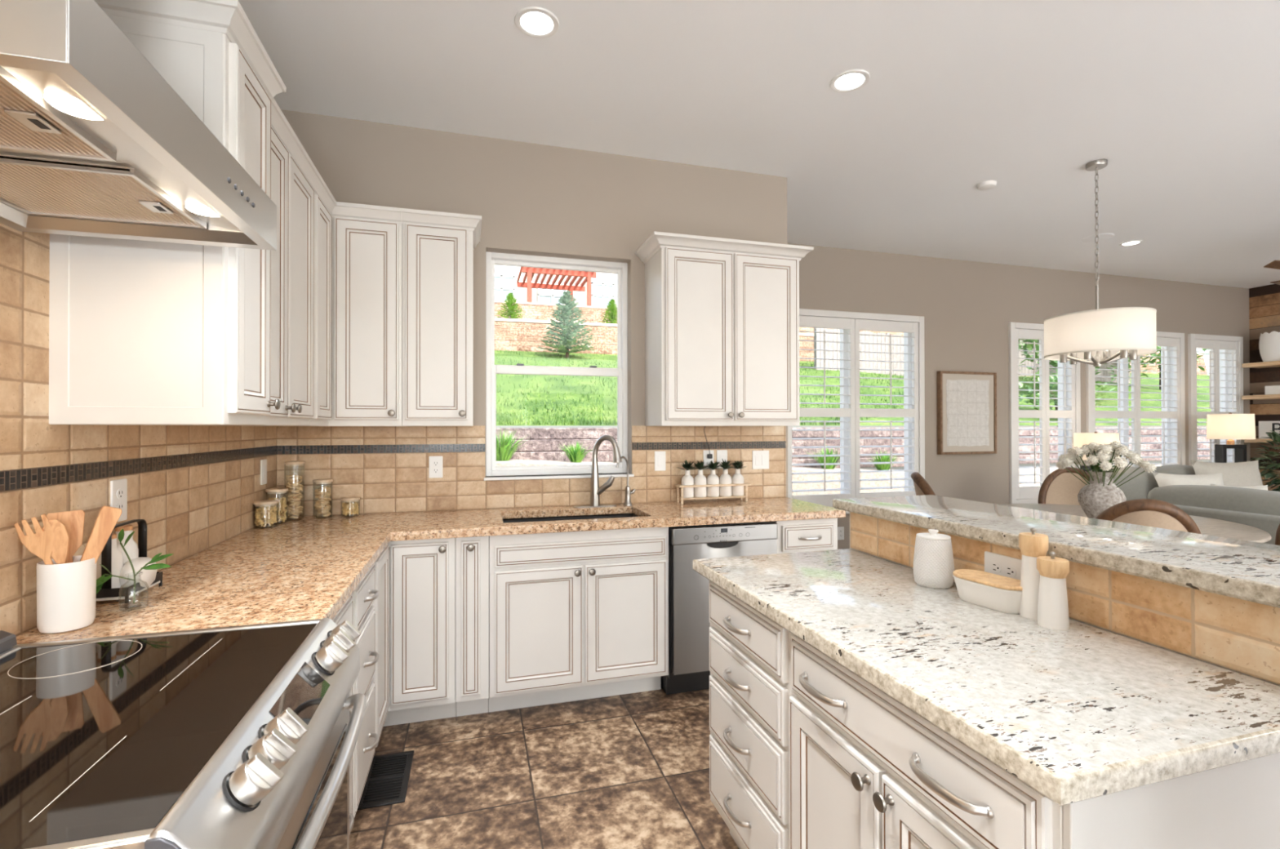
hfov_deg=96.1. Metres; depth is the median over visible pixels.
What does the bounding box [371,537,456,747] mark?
base cabinet
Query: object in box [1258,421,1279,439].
carved block
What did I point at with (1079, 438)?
table lamp
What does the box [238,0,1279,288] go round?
ceiling
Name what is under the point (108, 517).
wooden spatula
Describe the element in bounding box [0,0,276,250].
range hood
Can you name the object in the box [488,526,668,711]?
base cabinet
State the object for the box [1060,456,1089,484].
flower
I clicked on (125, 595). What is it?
tray
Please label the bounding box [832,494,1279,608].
countertop
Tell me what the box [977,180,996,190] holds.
smoke detector
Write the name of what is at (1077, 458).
flower
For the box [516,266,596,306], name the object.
pergola
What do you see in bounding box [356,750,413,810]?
floor vent
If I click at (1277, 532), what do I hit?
dining chair
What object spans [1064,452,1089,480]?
flower
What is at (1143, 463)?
flower
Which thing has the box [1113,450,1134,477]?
flower
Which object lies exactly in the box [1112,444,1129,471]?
flower
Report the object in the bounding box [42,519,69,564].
wooden spoon
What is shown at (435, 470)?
receptacle
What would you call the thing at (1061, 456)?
flower
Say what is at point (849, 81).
recessed light
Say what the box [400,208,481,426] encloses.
upper cabinet
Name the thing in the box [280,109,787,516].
wall
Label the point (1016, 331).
plantation shutter
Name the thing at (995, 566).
receptacle
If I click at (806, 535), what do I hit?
base cabinet
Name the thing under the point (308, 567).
countertop
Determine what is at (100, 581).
leafy sprig
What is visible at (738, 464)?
sprig
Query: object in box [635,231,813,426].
upper cabinet
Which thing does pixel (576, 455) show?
ornamental grass
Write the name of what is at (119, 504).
receptacle
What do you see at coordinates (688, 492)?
ceramic bottle
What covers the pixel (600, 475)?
trim
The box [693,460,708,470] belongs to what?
sprig
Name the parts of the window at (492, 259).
sash, sash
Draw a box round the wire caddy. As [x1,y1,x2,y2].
[96,519,162,603]
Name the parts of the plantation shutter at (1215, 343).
tilt rod, tilt rod, tilt rod, tilt rod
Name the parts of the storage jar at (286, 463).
lid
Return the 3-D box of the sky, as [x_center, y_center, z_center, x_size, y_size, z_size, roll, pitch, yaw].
[-6.655,-9.340,35.605,19.200,9.800,9.200,0,0,-16]
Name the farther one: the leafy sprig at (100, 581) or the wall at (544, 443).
the wall at (544, 443)
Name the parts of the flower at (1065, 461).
stem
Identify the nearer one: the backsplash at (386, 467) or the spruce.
the backsplash at (386, 467)
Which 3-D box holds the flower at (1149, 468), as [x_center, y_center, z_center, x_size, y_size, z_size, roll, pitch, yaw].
[2.970,0.325,3.471,0.060,0.196,0.241,0,0,-21]
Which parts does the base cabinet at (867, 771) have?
handle, door, knob, knob, drawer, door, handle, panel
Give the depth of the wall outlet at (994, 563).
1.52 m
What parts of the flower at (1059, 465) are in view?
stem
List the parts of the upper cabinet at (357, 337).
door, crown moulding, door, knob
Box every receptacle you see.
[116,488,124,498]
[116,502,124,511]
[432,460,439,466]
[432,467,439,473]
[990,561,1001,573]
[1004,565,1016,577]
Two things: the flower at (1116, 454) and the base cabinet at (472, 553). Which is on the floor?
the base cabinet at (472, 553)
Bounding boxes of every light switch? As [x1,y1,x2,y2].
[260,458,266,484]
[654,451,666,471]
[716,449,727,468]
[751,450,768,469]
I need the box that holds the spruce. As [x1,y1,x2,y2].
[537,290,595,358]
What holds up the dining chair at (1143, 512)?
on the floor
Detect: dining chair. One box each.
[911,471,935,495]
[1038,466,1089,505]
[1094,498,1201,533]
[1275,523,1279,545]
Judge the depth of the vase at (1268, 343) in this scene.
6.35 m
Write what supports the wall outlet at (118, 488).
attached to the backsplash at (195, 489)
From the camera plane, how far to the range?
0.87 m
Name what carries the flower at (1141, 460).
in the stone vase at (1094, 498)
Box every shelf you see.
[679,494,746,499]
[1241,360,1279,368]
[1242,394,1279,399]
[1244,438,1273,443]
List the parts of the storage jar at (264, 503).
lid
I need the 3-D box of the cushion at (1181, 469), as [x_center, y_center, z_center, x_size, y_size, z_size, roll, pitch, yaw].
[5.420,0.687,5.822,0.750,0.560,0.300,0,0,-16]
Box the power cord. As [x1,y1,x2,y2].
[703,426,712,458]
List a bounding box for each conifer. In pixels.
[495,292,524,319]
[599,298,617,324]
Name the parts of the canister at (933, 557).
lid, knob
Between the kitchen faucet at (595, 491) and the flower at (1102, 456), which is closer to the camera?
the kitchen faucet at (595, 491)
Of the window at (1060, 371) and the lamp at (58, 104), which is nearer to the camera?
the lamp at (58, 104)
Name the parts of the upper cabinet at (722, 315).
door, crown moulding, knob, knob, door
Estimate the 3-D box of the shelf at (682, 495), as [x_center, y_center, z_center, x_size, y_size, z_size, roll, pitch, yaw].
[0.442,0.439,3.482,0.410,0.008,0.080,0,0,-16]
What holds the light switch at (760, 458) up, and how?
attached to the backsplash at (386, 467)
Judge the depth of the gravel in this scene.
9.26 m
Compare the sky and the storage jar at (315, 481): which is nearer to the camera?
the storage jar at (315, 481)
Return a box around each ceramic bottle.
[681,470,693,497]
[693,469,706,497]
[706,469,719,497]
[719,469,731,496]
[731,468,743,496]
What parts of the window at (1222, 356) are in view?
frame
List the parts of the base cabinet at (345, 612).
drawer, drawer, drawer, handle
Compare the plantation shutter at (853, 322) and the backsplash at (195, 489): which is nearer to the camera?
the backsplash at (195, 489)
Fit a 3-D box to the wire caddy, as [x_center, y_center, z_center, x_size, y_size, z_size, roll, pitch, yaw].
[-1.387,0.362,1.548,0.098,0.195,0.173,0,0,-16]
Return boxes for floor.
[349,687,739,848]
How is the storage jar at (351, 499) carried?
on the countertop at (308, 567)
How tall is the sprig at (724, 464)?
0.087 m
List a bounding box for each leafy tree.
[1018,338,1160,390]
[1128,346,1210,389]
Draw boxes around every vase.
[118,573,148,609]
[1077,471,1126,518]
[1258,331,1279,361]
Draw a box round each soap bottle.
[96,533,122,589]
[115,524,138,565]
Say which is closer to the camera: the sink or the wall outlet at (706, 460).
the sink
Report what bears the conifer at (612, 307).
on the terrace
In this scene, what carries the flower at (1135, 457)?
in the stone vase at (1094, 498)
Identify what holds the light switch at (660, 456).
attached to the backsplash at (386, 467)
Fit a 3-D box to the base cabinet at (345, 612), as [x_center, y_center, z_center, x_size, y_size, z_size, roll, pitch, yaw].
[-1.086,0.936,1.470,0.646,0.872,0.462,0,0,-16]
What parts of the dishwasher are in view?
control panel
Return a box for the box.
[1264,385,1279,395]
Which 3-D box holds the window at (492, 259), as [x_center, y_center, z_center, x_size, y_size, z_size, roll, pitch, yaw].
[-0.485,-0.344,3.418,0.835,1.277,0.075,0,0,-16]
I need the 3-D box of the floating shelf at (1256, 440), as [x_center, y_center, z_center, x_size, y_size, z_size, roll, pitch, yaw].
[7.273,0.179,5.744,0.265,0.044,1.795,0,0,-16]
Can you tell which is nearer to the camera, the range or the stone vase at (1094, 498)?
the range
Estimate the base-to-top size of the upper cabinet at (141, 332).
1.048 m
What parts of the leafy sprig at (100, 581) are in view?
stem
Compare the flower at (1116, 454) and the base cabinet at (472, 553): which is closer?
the base cabinet at (472, 553)
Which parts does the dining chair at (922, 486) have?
backrest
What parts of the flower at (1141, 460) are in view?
stem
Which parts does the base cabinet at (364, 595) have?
drawer, drawer, drawer, handle, handle, handle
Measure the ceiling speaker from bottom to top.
0.006 m
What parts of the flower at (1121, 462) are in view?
stem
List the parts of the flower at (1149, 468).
stem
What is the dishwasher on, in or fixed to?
on the floor
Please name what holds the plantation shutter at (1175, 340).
attached to the window at (1166, 353)
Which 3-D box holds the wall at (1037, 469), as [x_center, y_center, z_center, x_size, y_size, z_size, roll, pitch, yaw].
[16.256,1.157,13.258,29.400,0.710,0.450,0,0,-16]
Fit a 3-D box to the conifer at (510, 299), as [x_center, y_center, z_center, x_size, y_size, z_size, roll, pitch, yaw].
[-4.592,-3.997,20.470,1.281,1.349,1.043,0,0,21]
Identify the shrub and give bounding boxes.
[1018,370,1115,426]
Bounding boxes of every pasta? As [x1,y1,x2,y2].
[254,506,277,527]
[268,496,287,522]
[341,502,359,515]
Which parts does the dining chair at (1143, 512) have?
backrest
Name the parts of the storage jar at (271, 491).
lid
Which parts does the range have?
knob, control panel, knob, knob, oven door, door glass, handle, knob, knob, knob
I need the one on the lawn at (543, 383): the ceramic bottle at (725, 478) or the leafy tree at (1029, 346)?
the leafy tree at (1029, 346)
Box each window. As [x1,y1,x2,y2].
[485,251,627,475]
[840,328,912,493]
[1057,360,1069,468]
[1117,346,1174,466]
[1219,349,1233,461]
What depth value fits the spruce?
17.39 m
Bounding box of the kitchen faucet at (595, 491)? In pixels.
[573,435,622,507]
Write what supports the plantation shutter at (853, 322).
attached to the window at (843, 338)
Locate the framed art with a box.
[937,370,996,454]
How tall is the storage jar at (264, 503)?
0.118 m
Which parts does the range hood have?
filter frame, filter frame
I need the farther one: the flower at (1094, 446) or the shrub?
the shrub
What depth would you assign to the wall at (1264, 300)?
6.62 m
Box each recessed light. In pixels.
[514,6,559,38]
[830,69,870,93]
[1119,240,1142,246]
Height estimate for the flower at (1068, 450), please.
0.260 m
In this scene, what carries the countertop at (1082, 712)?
on the base cabinet at (867, 771)
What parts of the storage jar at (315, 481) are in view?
lid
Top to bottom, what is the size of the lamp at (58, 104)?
0.006 m
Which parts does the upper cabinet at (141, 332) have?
crown moulding, door, knob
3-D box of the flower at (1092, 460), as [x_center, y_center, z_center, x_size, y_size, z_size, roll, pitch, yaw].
[2.812,0.314,3.529,0.198,0.258,0.064,0,0,-28]
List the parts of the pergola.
post, post, post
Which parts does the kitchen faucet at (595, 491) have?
deck plate, spout, lever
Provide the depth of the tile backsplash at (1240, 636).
1.19 m
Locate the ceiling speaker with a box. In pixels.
[1081,233,1114,242]
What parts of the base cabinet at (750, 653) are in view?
handle, handle, handle, handle, drawer, drawer, drawer, drawer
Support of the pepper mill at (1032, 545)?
on the countertop at (1082, 712)
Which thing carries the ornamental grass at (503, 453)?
on the gravel
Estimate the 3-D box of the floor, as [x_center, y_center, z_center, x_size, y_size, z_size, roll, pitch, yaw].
[3.569,1.427,1.617,10.276,0.120,8.139,0,0,-16]
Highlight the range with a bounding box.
[0,617,366,848]
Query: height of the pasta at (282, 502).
0.120 m
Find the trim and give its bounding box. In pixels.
[484,472,634,480]
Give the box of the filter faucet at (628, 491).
[615,456,635,505]
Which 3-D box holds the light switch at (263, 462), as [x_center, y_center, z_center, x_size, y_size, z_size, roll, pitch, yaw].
[-1.770,0.223,2.709,0.008,0.117,0.070,0,0,-16]
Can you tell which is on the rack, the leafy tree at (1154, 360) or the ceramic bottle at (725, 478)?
the ceramic bottle at (725, 478)
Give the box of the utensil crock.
[36,555,96,633]
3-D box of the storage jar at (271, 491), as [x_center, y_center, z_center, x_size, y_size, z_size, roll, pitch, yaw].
[-1.717,0.385,2.723,0.090,0.162,0.090,0,0,-16]
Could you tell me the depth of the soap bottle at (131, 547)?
1.57 m
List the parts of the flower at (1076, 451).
stem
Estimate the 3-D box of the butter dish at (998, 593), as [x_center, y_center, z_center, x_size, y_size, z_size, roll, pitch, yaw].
[0.888,0.422,1.457,0.095,0.068,0.189,0,0,-24]
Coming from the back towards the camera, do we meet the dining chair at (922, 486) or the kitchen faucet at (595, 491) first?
the dining chair at (922, 486)
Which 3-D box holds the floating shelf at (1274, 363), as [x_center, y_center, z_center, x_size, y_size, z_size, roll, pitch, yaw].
[7.257,-0.676,5.744,0.295,0.044,1.795,0,0,-16]
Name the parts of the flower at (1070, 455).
stem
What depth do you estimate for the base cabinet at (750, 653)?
1.60 m
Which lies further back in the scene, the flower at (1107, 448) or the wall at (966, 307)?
the wall at (966, 307)
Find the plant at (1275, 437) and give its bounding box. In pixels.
[1248,430,1279,491]
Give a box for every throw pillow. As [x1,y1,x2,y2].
[1152,472,1223,486]
[1191,460,1262,486]
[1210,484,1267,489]
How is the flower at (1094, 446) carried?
in the stone vase at (1094, 498)
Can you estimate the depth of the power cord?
3.52 m
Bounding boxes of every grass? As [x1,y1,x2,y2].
[496,427,528,461]
[560,440,593,462]
[806,445,839,469]
[868,451,898,470]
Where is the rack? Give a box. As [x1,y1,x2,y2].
[674,482,751,503]
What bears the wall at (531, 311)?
on the terrace
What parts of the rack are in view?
leg, leg, rail, leg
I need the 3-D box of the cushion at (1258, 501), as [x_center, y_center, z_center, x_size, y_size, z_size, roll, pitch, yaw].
[4.615,0.721,4.485,0.295,0.470,1.095,0,0,-16]
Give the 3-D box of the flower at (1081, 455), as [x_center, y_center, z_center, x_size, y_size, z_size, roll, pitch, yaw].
[2.823,0.299,3.651,0.073,0.289,0.146,0,0,-28]
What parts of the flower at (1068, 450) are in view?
stem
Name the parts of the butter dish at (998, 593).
lid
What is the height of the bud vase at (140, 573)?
0.086 m
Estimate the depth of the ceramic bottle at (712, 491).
3.45 m
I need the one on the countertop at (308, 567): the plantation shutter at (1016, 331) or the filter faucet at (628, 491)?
the filter faucet at (628, 491)
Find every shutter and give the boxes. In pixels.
[787,308,924,514]
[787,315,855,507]
[1008,322,1080,503]
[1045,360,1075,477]
[1085,331,1185,471]
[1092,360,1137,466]
[1187,333,1244,466]
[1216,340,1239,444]
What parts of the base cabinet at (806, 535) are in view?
drawer, handle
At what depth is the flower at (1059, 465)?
3.66 m
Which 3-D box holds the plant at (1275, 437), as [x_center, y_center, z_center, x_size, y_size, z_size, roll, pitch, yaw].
[6.691,0.644,5.631,1.046,1.480,1.048,0,0,-16]
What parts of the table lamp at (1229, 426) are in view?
stem, lamp shade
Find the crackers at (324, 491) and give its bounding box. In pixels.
[314,485,331,516]
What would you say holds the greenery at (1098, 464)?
in the stone vase at (1094, 498)
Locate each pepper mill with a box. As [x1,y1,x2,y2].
[1018,527,1048,619]
[1036,551,1069,630]
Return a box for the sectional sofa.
[1096,464,1279,544]
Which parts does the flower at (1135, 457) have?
stem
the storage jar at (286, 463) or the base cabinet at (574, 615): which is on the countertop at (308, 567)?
the storage jar at (286, 463)
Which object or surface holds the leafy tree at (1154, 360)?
on the lawn at (543, 383)
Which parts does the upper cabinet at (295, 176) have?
door, knob, crown moulding, knob, door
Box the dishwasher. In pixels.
[661,521,777,694]
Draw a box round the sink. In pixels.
[502,513,638,523]
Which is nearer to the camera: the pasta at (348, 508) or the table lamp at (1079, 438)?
the pasta at (348, 508)
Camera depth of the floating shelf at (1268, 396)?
6.41 m
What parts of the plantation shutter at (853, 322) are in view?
tilt rod, tilt rod, tilt rod, tilt rod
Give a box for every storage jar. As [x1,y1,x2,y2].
[253,499,278,528]
[266,488,288,524]
[284,461,305,520]
[312,479,333,518]
[340,496,359,517]
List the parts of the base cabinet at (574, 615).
door, knob, rail, knob, door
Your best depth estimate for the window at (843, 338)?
5.36 m
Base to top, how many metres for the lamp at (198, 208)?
0.006 m
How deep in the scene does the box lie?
6.36 m
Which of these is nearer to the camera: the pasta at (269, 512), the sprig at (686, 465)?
the pasta at (269, 512)
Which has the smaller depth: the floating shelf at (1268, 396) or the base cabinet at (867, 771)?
the base cabinet at (867, 771)
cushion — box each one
[1096,466,1158,501]
[1146,484,1279,515]
[1154,464,1195,475]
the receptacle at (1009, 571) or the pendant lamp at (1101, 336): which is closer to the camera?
the receptacle at (1009, 571)
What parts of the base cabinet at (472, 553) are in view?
door, knob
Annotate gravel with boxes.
[496,459,1053,495]
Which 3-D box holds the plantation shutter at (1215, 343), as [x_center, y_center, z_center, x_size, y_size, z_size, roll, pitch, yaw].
[6.560,-0.106,6.544,0.870,1.820,0.099,0,0,-16]
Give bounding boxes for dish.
[119,556,157,587]
[952,568,1022,613]
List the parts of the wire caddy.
handle, rail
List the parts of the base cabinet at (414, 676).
door, door, knob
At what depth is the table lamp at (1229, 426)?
5.89 m
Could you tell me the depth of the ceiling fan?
4.55 m
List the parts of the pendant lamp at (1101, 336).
arm, arm, chain, rod, lamp shade, arm, arm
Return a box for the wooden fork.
[14,514,53,564]
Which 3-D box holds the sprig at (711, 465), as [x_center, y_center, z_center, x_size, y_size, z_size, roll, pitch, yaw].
[0.438,0.254,3.492,0.108,0.077,0.104,0,0,11]
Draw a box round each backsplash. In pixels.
[0,222,277,636]
[276,425,786,516]
[849,511,1279,686]
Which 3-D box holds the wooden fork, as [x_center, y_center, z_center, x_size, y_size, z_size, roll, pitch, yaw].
[-1.298,0.321,1.259,0.032,0.254,0.098,0,0,37]
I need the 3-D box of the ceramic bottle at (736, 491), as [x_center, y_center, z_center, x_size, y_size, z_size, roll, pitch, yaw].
[0.599,0.354,3.529,0.075,0.162,0.075,0,0,-16]
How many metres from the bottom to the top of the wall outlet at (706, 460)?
0.117 m
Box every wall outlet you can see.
[110,478,127,521]
[429,456,442,478]
[702,449,714,469]
[837,526,844,539]
[984,551,1022,579]
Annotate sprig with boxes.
[96,528,173,603]
[677,460,697,470]
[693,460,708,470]
[703,461,720,469]
[718,459,735,469]
[732,460,746,469]
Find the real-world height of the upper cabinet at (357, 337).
1.038 m
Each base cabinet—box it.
[332,593,354,834]
[352,563,379,817]
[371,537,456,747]
[455,536,488,716]
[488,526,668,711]
[709,580,791,848]
[773,517,837,553]
[789,632,1279,848]
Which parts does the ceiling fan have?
blade, blade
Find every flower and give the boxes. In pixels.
[1055,460,1087,484]
[1057,453,1066,461]
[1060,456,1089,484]
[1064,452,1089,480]
[1066,447,1089,479]
[1071,446,1093,480]
[1071,453,1088,472]
[1072,457,1089,479]
[1080,445,1093,471]
[1086,454,1099,483]
[1087,441,1099,471]
[1095,451,1111,482]
[1097,443,1112,475]
[1098,460,1112,486]
[1107,440,1122,472]
[1107,456,1128,484]
[1109,446,1128,479]
[1111,450,1119,465]
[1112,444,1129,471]
[1112,452,1141,483]
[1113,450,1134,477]
[1114,456,1143,482]
[1115,460,1149,485]
[1116,462,1156,487]
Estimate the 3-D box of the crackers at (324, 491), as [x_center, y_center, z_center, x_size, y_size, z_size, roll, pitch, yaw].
[-1.595,0.389,2.894,0.075,0.157,0.075,0,0,-16]
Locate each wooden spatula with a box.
[46,510,84,563]
[80,505,121,563]
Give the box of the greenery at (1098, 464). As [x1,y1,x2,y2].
[1087,459,1119,471]
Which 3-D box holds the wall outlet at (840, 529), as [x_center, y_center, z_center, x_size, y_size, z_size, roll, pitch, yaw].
[1.805,0.979,5.175,0.070,0.117,0.008,0,0,-16]
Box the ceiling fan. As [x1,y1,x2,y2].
[1263,260,1279,284]
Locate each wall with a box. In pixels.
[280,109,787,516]
[494,300,1019,339]
[494,317,1208,375]
[496,426,1209,468]
[786,243,1250,549]
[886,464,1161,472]
[1248,284,1279,490]
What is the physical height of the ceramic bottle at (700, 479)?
0.162 m
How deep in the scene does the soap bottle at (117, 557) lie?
1.50 m
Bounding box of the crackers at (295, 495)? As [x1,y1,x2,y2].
[285,474,303,518]
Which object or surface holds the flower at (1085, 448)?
in the stone vase at (1094, 498)
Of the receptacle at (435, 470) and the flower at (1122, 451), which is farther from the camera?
the flower at (1122, 451)
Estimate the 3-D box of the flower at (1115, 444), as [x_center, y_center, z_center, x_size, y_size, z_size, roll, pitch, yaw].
[2.942,0.254,3.567,0.095,0.305,0.077,0,0,-3]
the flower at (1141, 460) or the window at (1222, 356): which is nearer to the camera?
the flower at (1141, 460)
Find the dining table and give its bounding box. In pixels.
[996,503,1271,542]
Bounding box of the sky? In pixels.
[494,264,617,306]
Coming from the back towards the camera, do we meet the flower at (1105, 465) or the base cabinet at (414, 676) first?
the flower at (1105, 465)
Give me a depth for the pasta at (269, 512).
2.59 m
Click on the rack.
(745, 484)
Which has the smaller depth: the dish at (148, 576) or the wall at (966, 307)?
the dish at (148, 576)
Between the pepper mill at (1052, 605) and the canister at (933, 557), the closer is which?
the pepper mill at (1052, 605)
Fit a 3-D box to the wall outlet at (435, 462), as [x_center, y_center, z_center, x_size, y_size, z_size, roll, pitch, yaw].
[-1.101,0.229,3.106,0.070,0.117,0.008,0,0,-16]
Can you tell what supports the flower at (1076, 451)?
in the stone vase at (1094, 498)
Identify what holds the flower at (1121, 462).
in the stone vase at (1094, 498)
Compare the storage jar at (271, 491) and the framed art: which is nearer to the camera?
the storage jar at (271, 491)
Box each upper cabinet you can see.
[48,0,286,425]
[193,97,321,426]
[309,177,402,426]
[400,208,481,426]
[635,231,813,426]
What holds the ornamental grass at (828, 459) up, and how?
on the gravel
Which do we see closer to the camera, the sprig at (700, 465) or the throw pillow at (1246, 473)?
the sprig at (700, 465)
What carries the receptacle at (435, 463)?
attached to the wall outlet at (435, 462)
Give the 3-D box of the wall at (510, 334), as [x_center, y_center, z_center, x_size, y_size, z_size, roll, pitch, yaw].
[4.232,-2.839,21.358,48.000,1.220,0.650,0,0,-16]
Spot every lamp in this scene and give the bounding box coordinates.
[44,91,103,120]
[185,202,219,217]
[1043,159,1156,366]
[1073,431,1119,471]
[1206,413,1255,462]
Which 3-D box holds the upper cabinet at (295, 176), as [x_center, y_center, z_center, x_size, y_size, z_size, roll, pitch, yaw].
[-1.395,-0.515,2.015,0.360,1.038,0.690,0,0,-16]
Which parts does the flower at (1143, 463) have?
stem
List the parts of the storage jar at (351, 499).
lid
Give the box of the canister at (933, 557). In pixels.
[913,528,954,588]
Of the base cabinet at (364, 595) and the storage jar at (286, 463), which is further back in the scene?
the storage jar at (286, 463)
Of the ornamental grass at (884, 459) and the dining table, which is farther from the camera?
the ornamental grass at (884, 459)
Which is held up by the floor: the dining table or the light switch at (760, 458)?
the dining table
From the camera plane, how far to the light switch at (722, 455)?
3.57 m
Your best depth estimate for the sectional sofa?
4.50 m
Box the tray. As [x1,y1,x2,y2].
[96,580,159,600]
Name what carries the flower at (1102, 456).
in the stone vase at (1094, 498)
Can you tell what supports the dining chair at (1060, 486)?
on the floor
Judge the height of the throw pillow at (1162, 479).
0.457 m
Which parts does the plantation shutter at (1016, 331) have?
tilt rod, tilt rod, tilt rod, tilt rod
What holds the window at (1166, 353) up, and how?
in the wall at (966, 307)
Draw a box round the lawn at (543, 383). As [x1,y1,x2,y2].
[494,350,1210,425]
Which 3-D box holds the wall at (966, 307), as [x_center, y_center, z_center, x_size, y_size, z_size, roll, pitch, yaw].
[3.932,-0.101,5.884,6.927,2.980,0.160,0,0,-16]
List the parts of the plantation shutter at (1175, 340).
tilt rod, tilt rod, tilt rod, tilt rod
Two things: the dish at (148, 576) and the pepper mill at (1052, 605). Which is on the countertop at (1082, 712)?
the pepper mill at (1052, 605)
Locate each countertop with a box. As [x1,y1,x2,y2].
[16,497,845,644]
[693,548,1279,806]
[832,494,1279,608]
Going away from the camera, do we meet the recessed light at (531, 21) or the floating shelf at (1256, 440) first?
the recessed light at (531, 21)
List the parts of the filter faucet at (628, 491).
spout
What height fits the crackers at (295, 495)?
0.215 m

